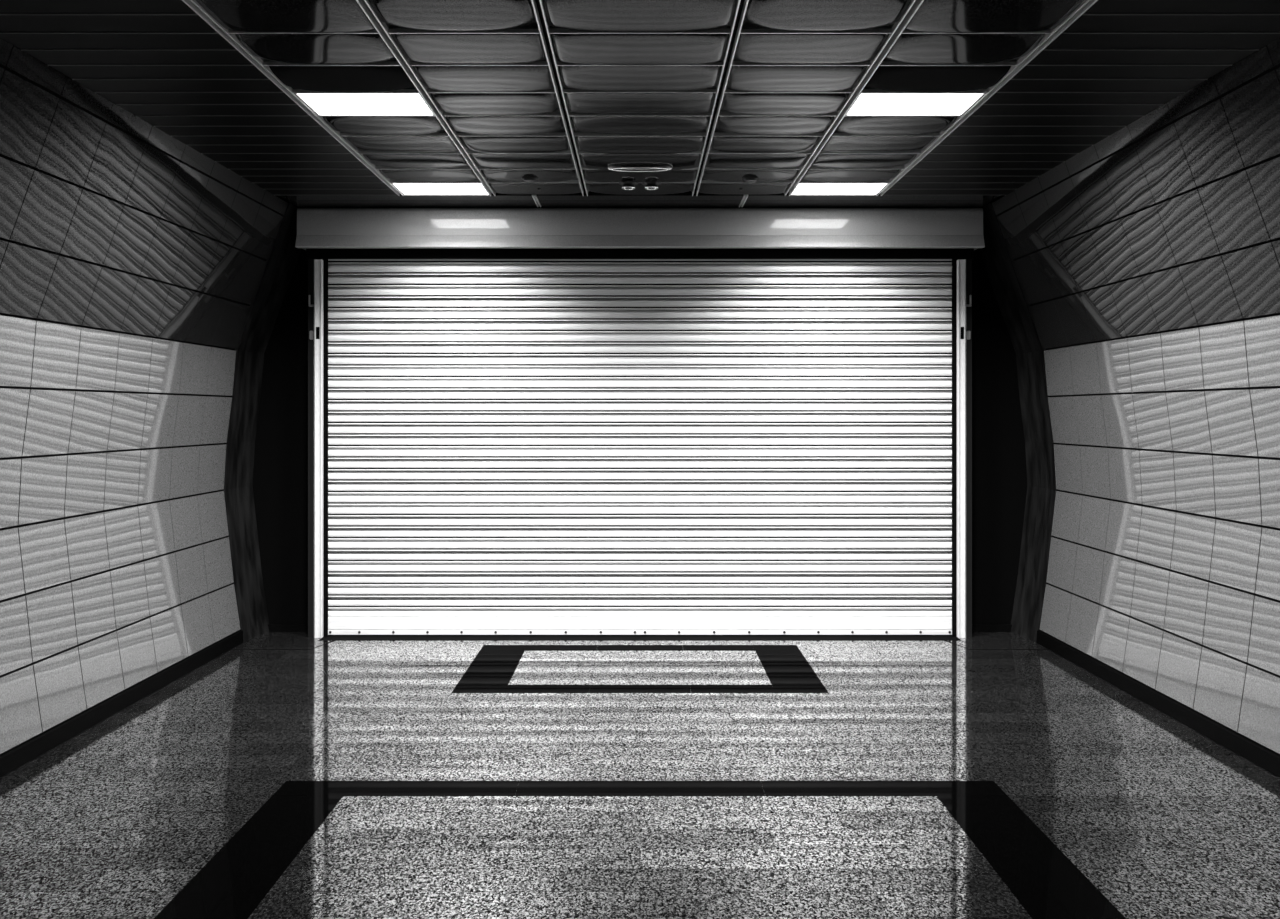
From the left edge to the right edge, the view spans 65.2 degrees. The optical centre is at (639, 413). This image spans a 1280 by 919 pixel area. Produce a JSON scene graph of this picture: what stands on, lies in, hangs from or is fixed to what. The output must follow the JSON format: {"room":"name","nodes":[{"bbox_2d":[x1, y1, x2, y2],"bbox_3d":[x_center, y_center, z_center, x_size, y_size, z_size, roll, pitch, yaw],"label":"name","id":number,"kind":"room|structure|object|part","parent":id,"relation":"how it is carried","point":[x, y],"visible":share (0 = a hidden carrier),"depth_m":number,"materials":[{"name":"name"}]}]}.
{"room":"underground station passage","nodes":[
{"label":"underground station passage","id":0,"kind":"room"},
{"bbox_2d":[0,38,287,753],"bbox_3d":[-2.615,0.058,2.214,0.497,2.885,8.676,0,0,1],"label":"wall","id":1,"kind":"structure","parent":0,"point":[133,262],"depth_m":4.92,"materials":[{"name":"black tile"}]},
{"bbox_2d":[0,630,242,777],"bbox_3d":[-2.708,1.458,2.275,0.092,0.083,8.552,0,0,1],"label":"baseboard","id":2,"kind":"structure","parent":1,"relation":"attached to","point":[27,751],"depth_m":4.93,"materials":[{"name":"black stone"}]},
{"bbox_2d":[0,632,1279,918],"bbox_3d":[0.000,1.549,2.500,6.200,0.101,9.000,0,0,0],"label":"floor","id":3,"kind":"structure","parent":0,"point":[285,775],"depth_m":3.96,"materials":[{"name":"stone"}]},
{"bbox_2d":[0,0,1279,207],"bbox_3d":[0.000,-1.444,2.465,5.500,0.142,9.071,0,0,0],"label":"ceiling","id":4,"kind":"structure","parent":0,"point":[560,93],"depth_m":4.13,"materials":[{"name":"black metal"}]},
{"bbox_2d":[294,93,434,115],"bbox_3d":[-1.216,-1.395,4.457,0.542,0.036,0.331,0,0,0],"label":"recessed light","id":5,"kind":"object","parent":4,"relation":"in","point":[322,104],"visible":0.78,"depth_m":4.46,"materials":[{"name":"white plastic"}]},
{"bbox_2d":[391,183,488,194],"bbox_3d":[-1.216,-1.395,6.133,0.542,0.036,0.331,0,0,0],"label":"recessed light","id":6,"kind":"object","parent":4,"relation":"in","point":[404,188],"visible":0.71,"depth_m":6.12,"materials":[{"name":"white plastic"}]},
{"bbox_2d":[522,176,537,182],"bbox_3d":[-0.641,-1.369,5.830,0.096,0.029,0.096,0,0,0],"label":"smoke detector","id":7,"kind":"object","parent":4,"relation":"attached to","point":[529,179],"visible":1,"depth_m":5.80,"materials":[{"name":"black paint"}]},
{"bbox_2d":[619,181,637,189],"bbox_3d":[-0.069,-1.364,5.970,0.116,0.038,0.116,0,0,0],"label":"ceiling sensor","id":8,"kind":"object","parent":4,"relation":"attached to","point":[626,185],"visible":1,"depth_m":5.94,"materials":[{"name":"black paint"}]},
{"bbox_2d":[608,165,671,171],"bbox_3d":[0.000,-1.370,5.560,0.364,0.026,0.087,0,0,0],"label":"recessed light","id":9,"kind":"object","parent":4,"relation":"in","point":[629,168],"visible":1,"depth_m":5.55,"materials":[{"name":"silver metal"}]},
{"bbox_2d":[642,181,660,189],"bbox_3d":[0.069,-1.364,5.970,0.116,0.038,0.116,0,0,0],"label":"ceiling sensor","id":10,"kind":"object","parent":4,"relation":"attached to","point":[649,185],"visible":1,"depth_m":5.94,"materials":[{"name":"black paint"}]},
{"bbox_2d":[742,176,757,182],"bbox_3d":[0.641,-1.369,5.830,0.096,0.029,0.096,0,0,0],"label":"smoke detector","id":11,"kind":"object","parent":4,"relation":"attached to","point":[749,179],"visible":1,"depth_m":5.80,"materials":[{"name":"black paint"}]},
{"bbox_2d":[791,183,888,194],"bbox_3d":[1.216,-1.395,6.133,0.542,0.036,0.331,0,0,0],"label":"recessed light","id":12,"kind":"object","parent":4,"relation":"in","point":[801,188],"visible":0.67,"depth_m":6.12,"materials":[{"name":"white plastic"}]},
{"bbox_2d":[845,93,985,115],"bbox_3d":[1.216,-1.395,4.457,0.542,0.036,0.331,0,0,0],"label":"recessed light","id":13,"kind":"object","parent":4,"relation":"in","point":[866,104],"visible":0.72,"depth_m":4.46,"materials":[{"name":"white plastic"}]},
{"bbox_2d":[253,249,1026,631],"bbox_3d":[0.000,0.058,6.965,5.900,2.885,0.170,0,0,0],"label":"wall","id":14,"kind":"structure","parent":0,"point":[280,471],"depth_m":6.90,"materials":[{"name":"black"}]},
{"bbox_2d":[222,203,301,642],"bbox_3d":[-2.498,0.058,6.724,0.505,2.885,0.340,0,0,0],"label":"trim","id":15,"kind":"structure","parent":14,"relation":"attached to","point":[281,263],"depth_m":6.74,"materials":[{"name":"black metal"}]},
{"bbox_2d":[295,208,984,637],"bbox_3d":[0.000,0.064,6.748,4.570,2.873,0.244,0,0,0],"label":"roller shutter","id":16,"kind":"object","parent":14,"relation":"attached to","point":[522,421],"visible":1,"depth_m":6.75,"materials":[{"name":"white paint"}]},
{"bbox_3d":[-2.209,-0.530,6.724,0.026,0.060,0.012,0,0,0],"label":"latch plate","id":17,"kind":"part","parent":16,"relation":"part of","materials":[{"name":"silver metal"}]},
{"bbox_3d":[-2.212,0.200,6.750,0.047,2.600,0.040,0,0,0],"label":"frame","id":18,"kind":"part","parent":16,"relation":"part of","materials":[{"name":"black paint"}]},
{"bbox_3d":[-2.158,0.233,6.741,0.053,2.535,0.098,0,0,0],"label":"guide rail","id":19,"kind":"part","parent":16,"relation":"part of","materials":[{"name":"metal"}]},
{"bbox_3d":[2.158,0.233,6.741,0.053,2.535,0.098,0,0,0],"label":"guide rail","id":20,"kind":"part","parent":16,"relation":"part of","materials":[{"name":"metal"}]},
{"bbox_3d":[2.212,0.200,6.750,0.047,2.600,0.040,0,0,0],"label":"frame","id":21,"kind":"part","parent":16,"relation":"part of","materials":[{"name":"black paint"}]},
{"bbox_3d":[2.209,-0.530,6.724,0.026,0.060,0.012,0,0,0],"label":"latch plate","id":22,"kind":"part","parent":16,"relation":"part of","materials":[{"name":"silver metal"}]},
{"bbox_2d":[978,203,1057,642],"bbox_3d":[2.498,0.058,6.724,0.505,2.885,0.340,0,0,0],"label":"trim","id":23,"kind":"structure","parent":14,"relation":"attached to","point":[998,263],"depth_m":6.74,"materials":[{"name":"black metal"}]},
{"bbox_2d":[992,38,1279,753],"bbox_3d":[2.615,0.058,2.214,0.497,2.885,8.676,0,0,-1],"label":"wall","id":24,"kind":"structure","parent":0,"point":[1146,263],"depth_m":4.94,"materials":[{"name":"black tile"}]},
{"bbox_2d":[1037,630,1279,777],"bbox_3d":[2.708,1.458,2.275,0.092,0.083,8.552,0,0,-1],"label":"baseboard","id":25,"kind":"structure","parent":24,"relation":"attached to","point":[1252,751],"depth_m":4.93,"materials":[{"name":"black stone"}]}
]}

